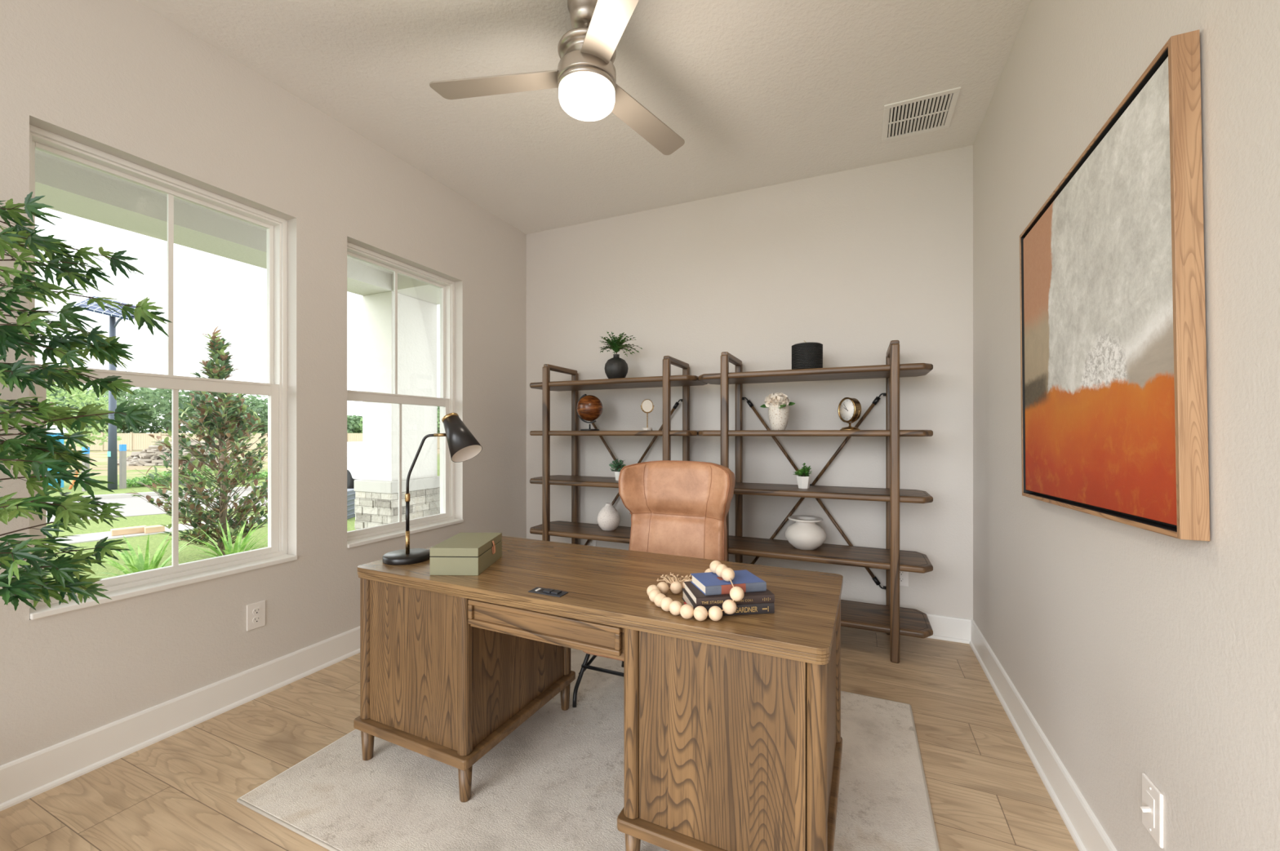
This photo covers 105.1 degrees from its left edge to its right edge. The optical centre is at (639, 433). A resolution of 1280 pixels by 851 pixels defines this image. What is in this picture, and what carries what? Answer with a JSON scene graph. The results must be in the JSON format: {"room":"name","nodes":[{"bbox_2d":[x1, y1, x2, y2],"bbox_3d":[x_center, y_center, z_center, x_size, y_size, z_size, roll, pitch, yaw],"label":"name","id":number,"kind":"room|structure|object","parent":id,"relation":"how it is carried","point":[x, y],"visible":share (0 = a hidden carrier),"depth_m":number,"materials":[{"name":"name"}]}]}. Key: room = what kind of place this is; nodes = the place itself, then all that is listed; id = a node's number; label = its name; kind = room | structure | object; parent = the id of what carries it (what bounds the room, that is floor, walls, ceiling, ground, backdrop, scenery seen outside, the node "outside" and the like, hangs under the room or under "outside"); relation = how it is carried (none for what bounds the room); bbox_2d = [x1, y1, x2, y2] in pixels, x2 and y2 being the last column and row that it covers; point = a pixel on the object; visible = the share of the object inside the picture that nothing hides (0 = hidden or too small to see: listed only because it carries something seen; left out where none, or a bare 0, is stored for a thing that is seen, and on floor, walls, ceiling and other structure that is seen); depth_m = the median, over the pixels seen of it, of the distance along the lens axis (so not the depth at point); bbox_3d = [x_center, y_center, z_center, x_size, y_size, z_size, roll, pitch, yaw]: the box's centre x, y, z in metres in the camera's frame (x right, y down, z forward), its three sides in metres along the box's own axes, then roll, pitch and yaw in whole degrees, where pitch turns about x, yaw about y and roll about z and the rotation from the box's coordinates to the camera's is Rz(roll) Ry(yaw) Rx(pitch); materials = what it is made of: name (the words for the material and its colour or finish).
{"room":"office","nodes":[
{"label":"office","id":0,"kind":"room"},
{"bbox_2d":[0,0,526,766],"bbox_3d":[-2.103,-0.059,1.996,0.200,3.539,5.345,0,0,24],"label":"wall","id":1,"kind":"structure","parent":0,"point":[119,78],"depth_m":2.37,"materials":[{"name":"white paint"}]},
{"bbox_2d":[29,124,297,620],"bbox_3d":[-2.025,-0.228,2.145,0.202,1.756,0.888,0,0,24],"label":"window","id":2,"kind":"structure","parent":1,"relation":"in","point":[175,575],"depth_m":2.19,"materials":[{"name":"white paint"}]},
{"bbox_2d":[0,626,359,812],"bbox_3d":[-2.031,1.189,1.882,0.024,0.142,5.195,0,0,24],"label":"baseboard","id":3,"kind":"structure","parent":1,"relation":"attached to","point":[25,778],"depth_m":2.00,"materials":[{"name":"white paint"}]},
{"bbox_2d":[246,600,265,631],"bbox_3d":[-1.835,0.872,2.342,0.010,0.123,0.080,0,0,24],"label":"wall outlet","id":4,"kind":"object","parent":1,"relation":"attached to","point":[255,612],"visible":1,"depth_m":2.34,"materials":[{"name":"white plastic"}]},
{"bbox_2d":[253,608,260,615],"bbox_3d":[-1.832,0.852,2.341,0.003,0.029,0.033,0,0,24],"label":"receptacle","id":5,"kind":"object","parent":4,"relation":"attached to","point":[256,611],"depth_m":2.34,"materials":[{"name":"white plastic"}]},
{"bbox_2d":[253,616,260,623],"bbox_3d":[-1.832,0.892,2.341,0.003,0.029,0.033,0,0,24],"label":"receptacle","id":6,"kind":"object","parent":4,"relation":"attached to","point":[256,620],"depth_m":2.34,"materials":[{"name":"white plastic"}]},
{"bbox_2d":[346,241,463,548],"bbox_3d":[-1.555,-0.231,3.205,0.202,1.762,0.884,0,0,24],"label":"window","id":7,"kind":"structure","parent":1,"relation":"in","point":[364,536],"depth_m":3.37,"materials":[{"name":"white paint"}]},
{"bbox_2d":[0,626,1079,850],"bbox_3d":[-0.541,1.320,1.303,3.617,0.120,5.345,0,0,24],"label":"floor","id":8,"kind":"structure","parent":0,"point":[180,792],"depth_m":1.83,"materials":[{"name":"brown wood"}]},
{"bbox_2d":[0,191,171,610],"bbox_3d":[-1.833,0.235,1.276,0.803,2.051,0.823,0,0,24],"label":"potted tree","id":9,"kind":"object","parent":8,"relation":"on","point":[28,583],"visible":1,"depth_m":1.40,"materials":[{"name":"green plant"}]},
{"bbox_2d":[236,648,939,850],"bbox_3d":[-0.065,1.254,1.964,2.165,0.011,1.601,0,0,24],"label":"area rug","id":10,"kind":"object","parent":8,"relation":"on","point":[555,783],"visible":0.58,"depth_m":1.71,"materials":[{"name":"fabric"}]},
{"bbox_2d":[353,536,843,850],"bbox_3d":[-0.181,0.875,1.815,1.697,0.747,0.688,0,0,25],"label":"executive desk","id":11,"kind":"object","parent":10,"relation":"on","point":[733,740],"visible":0.95,"depth_m":1.42,"materials":[{"name":"brown wood"}]},
{"bbox_2d":[382,413,482,565],"bbox_3d":[-0.832,0.214,1.945,0.402,0.592,0.180,0,0,17],"label":"desk lamp","id":12,"kind":"object","parent":11,"relation":"on","point":[463,446],"visible":0.99,"depth_m":1.95,"materials":[{"name":"black metal"}]},
{"bbox_2d":[430,533,502,575],"bbox_3d":[-0.656,0.461,1.891,0.189,0.098,0.275,0,0,2],"label":"storage box","id":13,"kind":"object","parent":11,"relation":"on","point":[462,553],"visible":1,"depth_m":1.76,"materials":[{"name":"green leather"}]},
{"bbox_2d":[528,587,568,597],"bbox_3d":[-0.293,0.508,1.566,0.122,0.003,0.048,0,0,25],"label":"power outlet","id":14,"kind":"object","parent":11,"relation":"attached to","point":[541,592],"depth_m":1.55,"materials":[{"name":"black plastic"}]},
{"bbox_2d":[543,588,554,593],"bbox_3d":[-0.291,0.504,1.566,0.024,0.005,0.028,0,0,25],"label":"socket","id":15,"kind":"object","parent":11,"relation":"attached to","point":[547,590],"depth_m":1.56,"materials":[{"name":"black plastic"}]},
{"bbox_2d":[551,590,561,595],"bbox_3d":[-0.265,0.504,1.554,0.024,0.005,0.028,0,0,25],"label":"socket","id":16,"kind":"object","parent":11,"relation":"attached to","point":[553,592],"depth_m":1.55,"materials":[{"name":"black plastic"}]},
{"bbox_2d":[646,560,744,621],"bbox_3d":[0.142,0.451,1.482,0.228,0.119,0.380,0,0,-14],"label":"bead garland","id":17,"kind":"object","parent":11,"relation":"on","point":[656,595],"visible":0.88,"depth_m":1.39,"materials":[{"name":"beige wood"}]},
{"bbox_2d":[681,588,774,617],"bbox_3d":[0.252,0.495,1.446,0.236,0.030,0.163,0,0,-7],"label":"book","id":18,"kind":"object","parent":11,"relation":"on","point":[761,608],"visible":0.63,"depth_m":1.38,"materials":[{"name":"black paper"}]},
{"bbox_2d":[684,581,774,606],"bbox_3d":[0.257,0.468,1.443,0.226,0.024,0.157,0,0,-8],"label":"book","id":19,"kind":"object","parent":18,"relation":"on","point":[698,597],"visible":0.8,"depth_m":1.38,"materials":[{"name":"black paper"}]},
{"bbox_2d":[690,569,766,595],"bbox_3d":[0.260,0.443,1.455,0.184,0.026,0.134,0,0,-13],"label":"book","id":20,"kind":"object","parent":19,"relation":"on","point":[709,584],"visible":0.93,"depth_m":1.41,"materials":[{"name":"blue paper"}]},
{"bbox_2d":[572,460,735,707],"bbox_3d":[0.095,0.698,2.299,0.696,1.109,0.711,0,0,24],"label":"office chair","id":21,"kind":"object","parent":10,"relation":"on","point":[676,508],"visible":0.53,"depth_m":2.50,"materials":[{"name":"beige leather"}]},
{"bbox_2d":[529,355,707,545],"bbox_3d":[-0.177,0.374,3.620,1.333,1.772,0.452,0,0,24],"label":"bookshelf","id":22,"kind":"object","parent":8,"relation":"on","point":[574,530],"visible":0.44,"depth_m":3.60,"materials":[{"name":"brown wood"}]},
{"bbox_2d":[576,394,602,431],"bbox_3d":[-0.376,-0.155,3.667,0.195,0.277,0.196,0,0,-34],"label":"desk globe","id":23,"kind":"object","parent":22,"relation":"on","point":[589,407],"visible":0.98,"depth_m":3.60,"materials":[{"name":"brown wood"}]},
{"bbox_2d":[597,502,620,531],"bbox_3d":[-0.233,0.622,3.658,0.172,0.200,0.172,0,0,24],"label":"vase","id":24,"kind":"object","parent":22,"relation":"on","point":[608,518],"visible":1,"depth_m":3.60,"materials":[{"name":"white ceramic"}]},
{"bbox_2d":[604,354,628,378],"bbox_3d":[-0.173,-0.477,3.577,0.174,0.194,0.174,0,0,24],"label":"round vase","id":25,"kind":"object","parent":22,"relation":"on","point":[615,367],"visible":0.79,"depth_m":3.51,"materials":[{"name":"black ceramic"}]},
{"bbox_2d":[598,331,641,356],"bbox_3d":[-0.152,-0.658,3.565,0.348,0.174,0.245,0,0,14],"label":"sprigs","id":26,"kind":"object","parent":25,"relation":"in","point":[615,344],"visible":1,"depth_m":3.55,"materials":[{"name":"green plant"}]},
{"bbox_2d":[608,459,626,480],"bbox_3d":[-0.150,0.265,3.573,0.144,0.160,0.148,0,0,39],"label":"potted plant","id":27,"kind":"object","parent":22,"relation":"on","point":[616,466],"visible":0.84,"depth_m":3.56,"materials":[{"name":"green plant"}]},
{"bbox_2d":[640,399,654,431],"bbox_3d":[0.052,-0.129,3.477,0.074,0.225,0.074,0,0,39],"label":"sculpture","id":28,"kind":"object","parent":22,"relation":"on","point":[646,406],"visible":1,"depth_m":3.48,"materials":[{"name":"stone"}]},
{"bbox_2d":[698,340,933,663],"bbox_3d":[1.050,0.374,3.076,1.332,1.772,0.452,0,0,24],"label":"bookshelf","id":29,"kind":"object","parent":8,"relation":"on","point":[891,620],"visible":0.75,"depth_m":2.92,"materials":[{"name":"brown wood"}]},
{"bbox_2d":[768,404,789,430],"bbox_3d":[0.880,-0.097,3.110,0.127,0.160,0.127,0,0,24],"label":"vase","id":30,"kind":"object","parent":29,"relation":"on","point":[778,417],"visible":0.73,"depth_m":3.06,"materials":[{"name":"ceramic"}]},
{"bbox_2d":[760,392,795,408],"bbox_3d":[0.875,-0.162,3.106,0.152,0.193,0.182,0,0,-41],"label":"flower","id":31,"kind":"object","parent":30,"relation":"in","point":[781,399],"visible":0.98,"depth_m":3.07,"materials":[{"name":"beige plant"}]},
{"bbox_2d":[792,462,812,488],"bbox_3d":[1.011,0.265,3.045,0.124,0.160,0.112,0,0,7],"label":"potted plant","id":32,"kind":"object","parent":29,"relation":"on","point":[803,478],"visible":1,"depth_m":3.02,"materials":[{"name":"white ceramic"}]},
{"bbox_2d":[785,515,826,550],"bbox_3d":[1.039,0.627,3.078,0.246,0.189,0.246,0,0,24],"label":"vase","id":33,"kind":"object","parent":29,"relation":"on","point":[804,534],"visible":1,"depth_m":3.00,"materials":[{"name":"white ceramic"}]},
{"bbox_2d":[791,340,822,369],"bbox_3d":[1.037,-0.479,3.041,0.185,0.198,0.185,0,0,-20],"label":"candle","id":34,"kind":"object","parent":29,"relation":"on","point":[806,355],"visible":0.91,"depth_m":2.96,"materials":[{"name":"black wax"}]},
{"bbox_2d":[837,397,861,430],"bbox_3d":[1.261,-0.116,2.941,0.112,0.197,0.162,0,0,-17],"label":"desk clock","id":35,"kind":"object","parent":29,"relation":"on","point":[849,410],"visible":0.96,"depth_m":2.92,"materials":[{"name":"gold metal"}]},
{"bbox_2d":[136,0,1031,234],"bbox_3d":[-0.541,-1.804,1.303,3.617,0.150,5.345,0,0,24],"label":"ceiling","id":36,"kind":"structure","parent":0,"point":[757,93],"depth_m":2.40,"materials":[{"name":"white paint"}]},
{"bbox_2d":[429,0,684,155],"bbox_3d":[-0.239,-1.520,2.074,1.135,0.417,1.128,0,0,24],"label":"ceiling fan","id":37,"kind":"object","parent":36,"relation":"hanging from","point":[584,77],"visible":1,"depth_m":1.94,"materials":[{"name":"silver metal"}]},
{"bbox_2d":[881,86,960,142],"bbox_3d":[1.514,-1.724,2.669,0.344,0.009,0.350,0,0,24],"label":"ceiling vent","id":38,"kind":"object","parent":36,"relation":"in","point":[927,113],"visible":1,"depth_m":2.65,"materials":[{"name":"white metal"}]},
{"bbox_2d":[526,145,973,619],"bbox_3d":[0.534,-0.225,3.668,3.267,3.209,0.150,0,0,24],"label":"wall","id":39,"kind":"structure","parent":0,"point":[853,263],"depth_m":3.35,"materials":[{"name":"white paint"}]},
{"bbox_2d":[587,540,596,546],"bbox_3d":[-0.392,0.903,3.991,0.080,0.123,0.010,0,0,24],"label":"wall outlet","id":40,"kind":"object","parent":39,"relation":"attached to","point":[592,543],"visible":0.41,"depth_m":3.98,"materials":[{"name":"white plastic"}]},
{"bbox_2d":[899,571,908,586],"bbox_3d":[1.647,0.903,3.088,0.080,0.123,0.010,0,0,24],"label":"wall outlet","id":41,"kind":"object","parent":39,"relation":"attached to","point":[904,575],"visible":0.62,"depth_m":3.08,"materials":[{"name":"white plastic"}]},
{"bbox_2d":[925,613,972,644],"bbox_3d":[0.499,1.189,3.588,3.267,0.142,0.024,0,0,24],"label":"baseboard","id":42,"kind":"structure","parent":39,"relation":"attached to","point":[954,629],"depth_m":2.97,"materials":[{"name":"white paint"}]},
{"bbox_2d":[973,0,1279,850],"bbox_3d":[1.044,-0.225,0.601,0.150,3.209,5.345,0,0,24],"label":"wall","id":43,"kind":"structure","parent":0,"point":[1134,651],"depth_m":1.19,"materials":[{"name":"white paint"}]},
{"bbox_2d":[968,619,1116,850],"bbox_3d":[0.934,1.189,0.568,0.024,0.142,5.195,0,0,24],"label":"baseboard","id":44,"kind":"structure","parent":43,"relation":"attached to","point":[1085,829],"depth_m":1.77,"materials":[{"name":"white paint"}]},
{"bbox_2d":[1019,29,1209,541],"bbox_3d":[1.309,-0.285,1.449,0.043,1.026,1.026,0,-2,24],"label":"framed painting","id":45,"kind":"object","parent":43,"relation":"attached to","point":[1114,427],"visible":1,"depth_m":1.18,"materials":[{"name":"brown wood"}]},
{"bbox_2d":[1140,773,1163,848],"bbox_3d":[1.192,0.882,1.151,0.024,0.123,0.080,0,0,24],"label":"light switch","id":46,"kind":"object","parent":43,"relation":"attached to","point":[1152,808],"visible":1,"depth_m":1.14,"materials":[{"name":"white plastic"}]},
{"label":"outside","id":47,"kind":"structure","parent":0,"visible":0},
{"bbox_2d":[46,448,439,581],"bbox_3d":[-54.643,1.810,40.621,127.170,0.200,210.000,0,0,24],"label":"lawn","id":48,"kind":"structure","parent":47,"point":[100,456],"depth_m":9.03,"materials":[{"name":"green plant"}]},
{"bbox_2d":[46,425,67,488],"bbox_3d":[-18.680,0.730,14.863,1.240,1.960,1.240,0,0,-5],"label":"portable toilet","id":49,"kind":"object","parent":48,"relation":"on","point":[56,431],"visible":0.09,"depth_m":15.28,"materials":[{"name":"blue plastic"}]},
{"bbox_2d":[68,471,78,489],"bbox_3d":[-17.282,1.361,14.974,0.083,0.718,0.252,0,0,39],"label":"stake","id":50,"kind":"object","parent":48,"relation":"on","point":[73,481],"visible":0.48,"depth_m":14.93,"materials":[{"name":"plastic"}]},
{"bbox_2d":[46,382,121,448],"bbox_3d":[-26.256,-0.656,21.968,3.427,4.732,3.722,0,0,24],"label":"tree","id":51,"kind":"object","parent":48,"relation":"on","point":[82,394],"visible":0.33,"depth_m":22.49,"materials":[{"name":"green plant"}]},
{"bbox_2d":[81,447,89,491],"bbox_3d":[-16.309,1.060,14.413,0.114,1.300,0.114,0,0,12],"label":"marker stake","id":52,"kind":"object","parent":48,"relation":"on","point":[83,449],"visible":0.43,"depth_m":14.38,"materials":[{"name":"blue paint"}]},
{"bbox_2d":[73,295,135,338],"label":"street lamp","id":53,"kind":"object","parent":48,"relation":"on","point":[94,307],"depth_m":14.73,"materials":[{"name":"grey metal"}]},
{"bbox_2d":[46,386,171,433],"bbox_3d":[-61.776,-1.384,52.197,18.079,7.438,16.252,0,0,24],"label":"tree","id":54,"kind":"object","parent":48,"relation":"on","point":[64,405],"visible":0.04,"depth_m":52.16,"materials":[{"name":"green plant"}]},
{"bbox_2d":[106,423,117,489],"label":"post","id":55,"kind":"object","parent":48,"relation":"on","point":[112,451],"depth_m":14.77,"materials":[{"name":"grey metal"}]},
{"bbox_2d":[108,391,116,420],"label":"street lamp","id":56,"kind":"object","parent":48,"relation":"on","point":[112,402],"depth_m":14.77,"materials":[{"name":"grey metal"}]},
{"bbox_2d":[119,444,126,488],"bbox_3d":[-15.971,1.030,15.127,0.114,1.360,0.114,0,0,12],"label":"marker stake","id":57,"kind":"object","parent":48,"relation":"on","point":[122,448],"visible":1,"depth_m":15.08,"materials":[{"name":"blue paint"}]},
{"bbox_2d":[85,533,206,578],"bbox_3d":[-5.298,1.359,5.195,1.214,0.712,0.970,0,0,24],"label":"plant","id":58,"kind":"object","parent":48,"relation":"on","point":[134,565],"visible":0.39,"depth_m":5.18,"materials":[{"name":"green plant"}]},
{"bbox_2d":[46,385,267,433],"bbox_3d":[-52.575,-1.923,54.604,16.921,8.167,18.158,0,0,27],"label":"tree","id":59,"kind":"object","parent":48,"relation":"on","point":[144,393],"visible":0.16,"depth_m":50.60,"materials":[{"name":"green plant"}]},
{"bbox_2d":[117,435,244,466],"bbox_3d":[-25.749,1.011,27.485,6.897,1.699,4.051,0,0,0],"label":"rubble pile","id":60,"kind":"object","parent":48,"relation":"on","point":[150,456],"visible":0.38,"depth_m":26.27,"materials":[{"name":"stone"}]},
{"bbox_2d":[118,463,267,487],"bbox_3d":[-15.290,1.390,17.092,1.326,0.651,3.998,0,0,35],"label":"weed patch","id":61,"kind":"object","parent":48,"relation":"on","point":[130,482],"visible":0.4,"depth_m":16.42,"materials":[{"name":"green plant"}]},
{"bbox_2d":[125,325,267,555],"bbox_3d":[-5.821,0.110,6.789,1.747,3.204,1.765,0,0,24],"label":"magnolia tree","id":62,"kind":"object","parent":48,"relation":"on","point":[219,368],"visible":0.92,"depth_m":6.61,"materials":[{"name":"green plant"}]},
{"bbox_2d":[157,398,267,443],"bbox_3d":[-44.182,-0.968,56.665,13.786,6.250,14.682,0,0,24],"label":"tree","id":63,"kind":"object","parent":48,"relation":"on","point":[253,403],"visible":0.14,"depth_m":53.60,"materials":[{"name":"green plant"}]},
{"bbox_2d":[178,518,267,558],"bbox_3d":[-4.846,1.387,5.884,1.049,0.656,1.121,0,0,24],"label":"plant","id":64,"kind":"object","parent":48,"relation":"on","point":[237,548],"visible":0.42,"depth_m":5.88,"materials":[{"name":"green plant"}]},
{"bbox_2d":[63,432,439,450],"bbox_3d":[-37.931,0.810,50.167,72.192,1.800,0.196,0,0,-11],"label":"vinyl fence","id":65,"kind":"object","parent":48,"relation":"on","point":[134,442],"visible":0.12,"depth_m":48.06,"materials":[{"name":"beige plastic"}]},
{"bbox_2d":[346,488,355,519],"bbox_3d":[-6.341,1.430,9.756,1.140,0.560,0.740,0,0,-5],"label":"utility box","id":66,"kind":"object","parent":48,"relation":"on","point":[350,492],"visible":0.03,"depth_m":9.81,"materials":[{"name":"grey metal"}]},
{"bbox_2d":[346,415,362,433],"bbox_3d":[-36.486,0.328,60.167,12.836,5.209,12.962,0,0,24],"label":"tree","id":67,"kind":"object","parent":48,"relation":"on","point":[349,418],"visible":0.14,"depth_m":57.12,"materials":[{"name":"green plant"}]},
{"bbox_2d":[348,417,362,433],"bbox_3d":[-30.224,0.115,61.084,10.592,4.443,11.763,0,0,29],"label":"tree","id":68,"kind":"object","parent":48,"relation":"on","point":[360,425],"visible":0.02,"depth_m":56.69,"materials":[{"name":"green plant"}]},
{"bbox_2d":[354,291,439,529],"bbox_3d":[-2.727,0.097,5.595,0.580,3.227,0.740,0,0,24],"label":"porch column","id":69,"kind":"structure","parent":48,"relation":"on","point":[376,495],"depth_m":5.36,"materials":[{"name":"grey paint"}]},
{"bbox_2d":[437,406,439,433],"bbox_3d":[-24.399,-0.864,59.377,8.947,5.415,8.427,0,0,14],"label":"tree","id":70,"kind":"object","parent":48,"relation":"on","point":[438,408],"visible":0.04,"depth_m":56.41,"materials":[{"name":"green plant"}]},
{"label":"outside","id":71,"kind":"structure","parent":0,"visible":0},
{"bbox_2d":[54,515,267,546],"bbox_3d":[-12.645,1.700,3.416,0.821,0.020,58.227,0,0,39],"label":"sidewalk","id":72,"kind":"structure","parent":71,"point":[92,537],"depth_m":8.07,"materials":[{"name":"concrete"}]},
{"bbox_2d":[110,525,146,536],"bbox_3d":[-8.581,1.640,8.232,0.200,0.100,0.420,0,0,39],"label":"brick strip","id":73,"kind":"object","parent":72,"relation":"on","point":[134,530],"visible":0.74,"depth_m":8.16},
{"bbox_2d":[143,524,164,533],"bbox_3d":[-8.300,1.640,8.371,0.200,0.100,0.240,0,0,39],"label":"brick strip","id":74,"kind":"object","parent":72,"relation":"on","point":[152,529],"visible":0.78,"depth_m":8.32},
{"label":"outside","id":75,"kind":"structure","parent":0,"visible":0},
{"bbox_2d":[35,153,439,305],"bbox_3d":[-3.308,-1.704,2.188,2.159,0.373,7.320,0,0,24],"label":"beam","id":76,"kind":"structure","parent":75,"point":[69,189],"depth_m":3.58,"materials":[{"name":"grey paint"}]},
{"bbox_2d":[35,149,393,274],"bbox_3d":[-3.434,-1.765,1.915,2.169,0.150,6.720,0,0,24],"label":"ceiling","id":77,"kind":"structure","parent":76,"relation":"attached to","point":[37,152],"depth_m":3.47,"materials":[{"name":"grey paint"}]},
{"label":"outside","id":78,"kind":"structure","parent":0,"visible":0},
{"bbox_2d":[46,488,354,523],"bbox_3d":[-18.457,1.705,5.992,64.151,0.010,4.237,0,0,-40],"label":"street","id":79,"kind":"structure","parent":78,"point":[135,506],"depth_m":11.50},
{"bbox_2d":[46,475,439,502],"bbox_3d":[-20.697,1.660,6.984,62.247,0.100,0.270,0,0,-40],"label":"curb","id":80,"kind":"object","parent":79,"relation":"on","point":[144,494],"depth_m":13.03,"materials":[{"name":"concrete"}]},
{"bbox_2d":[346,441,362,488],"bbox_3d":[-9.620,0.990,15.693,4.493,1.420,1.824,0,0,24],"label":"parked car","id":81,"kind":"object","parent":79,"relation":"on","point":[354,449],"visible":0.08,"depth_m":14.25,"materials":[{"name":"white paint"}]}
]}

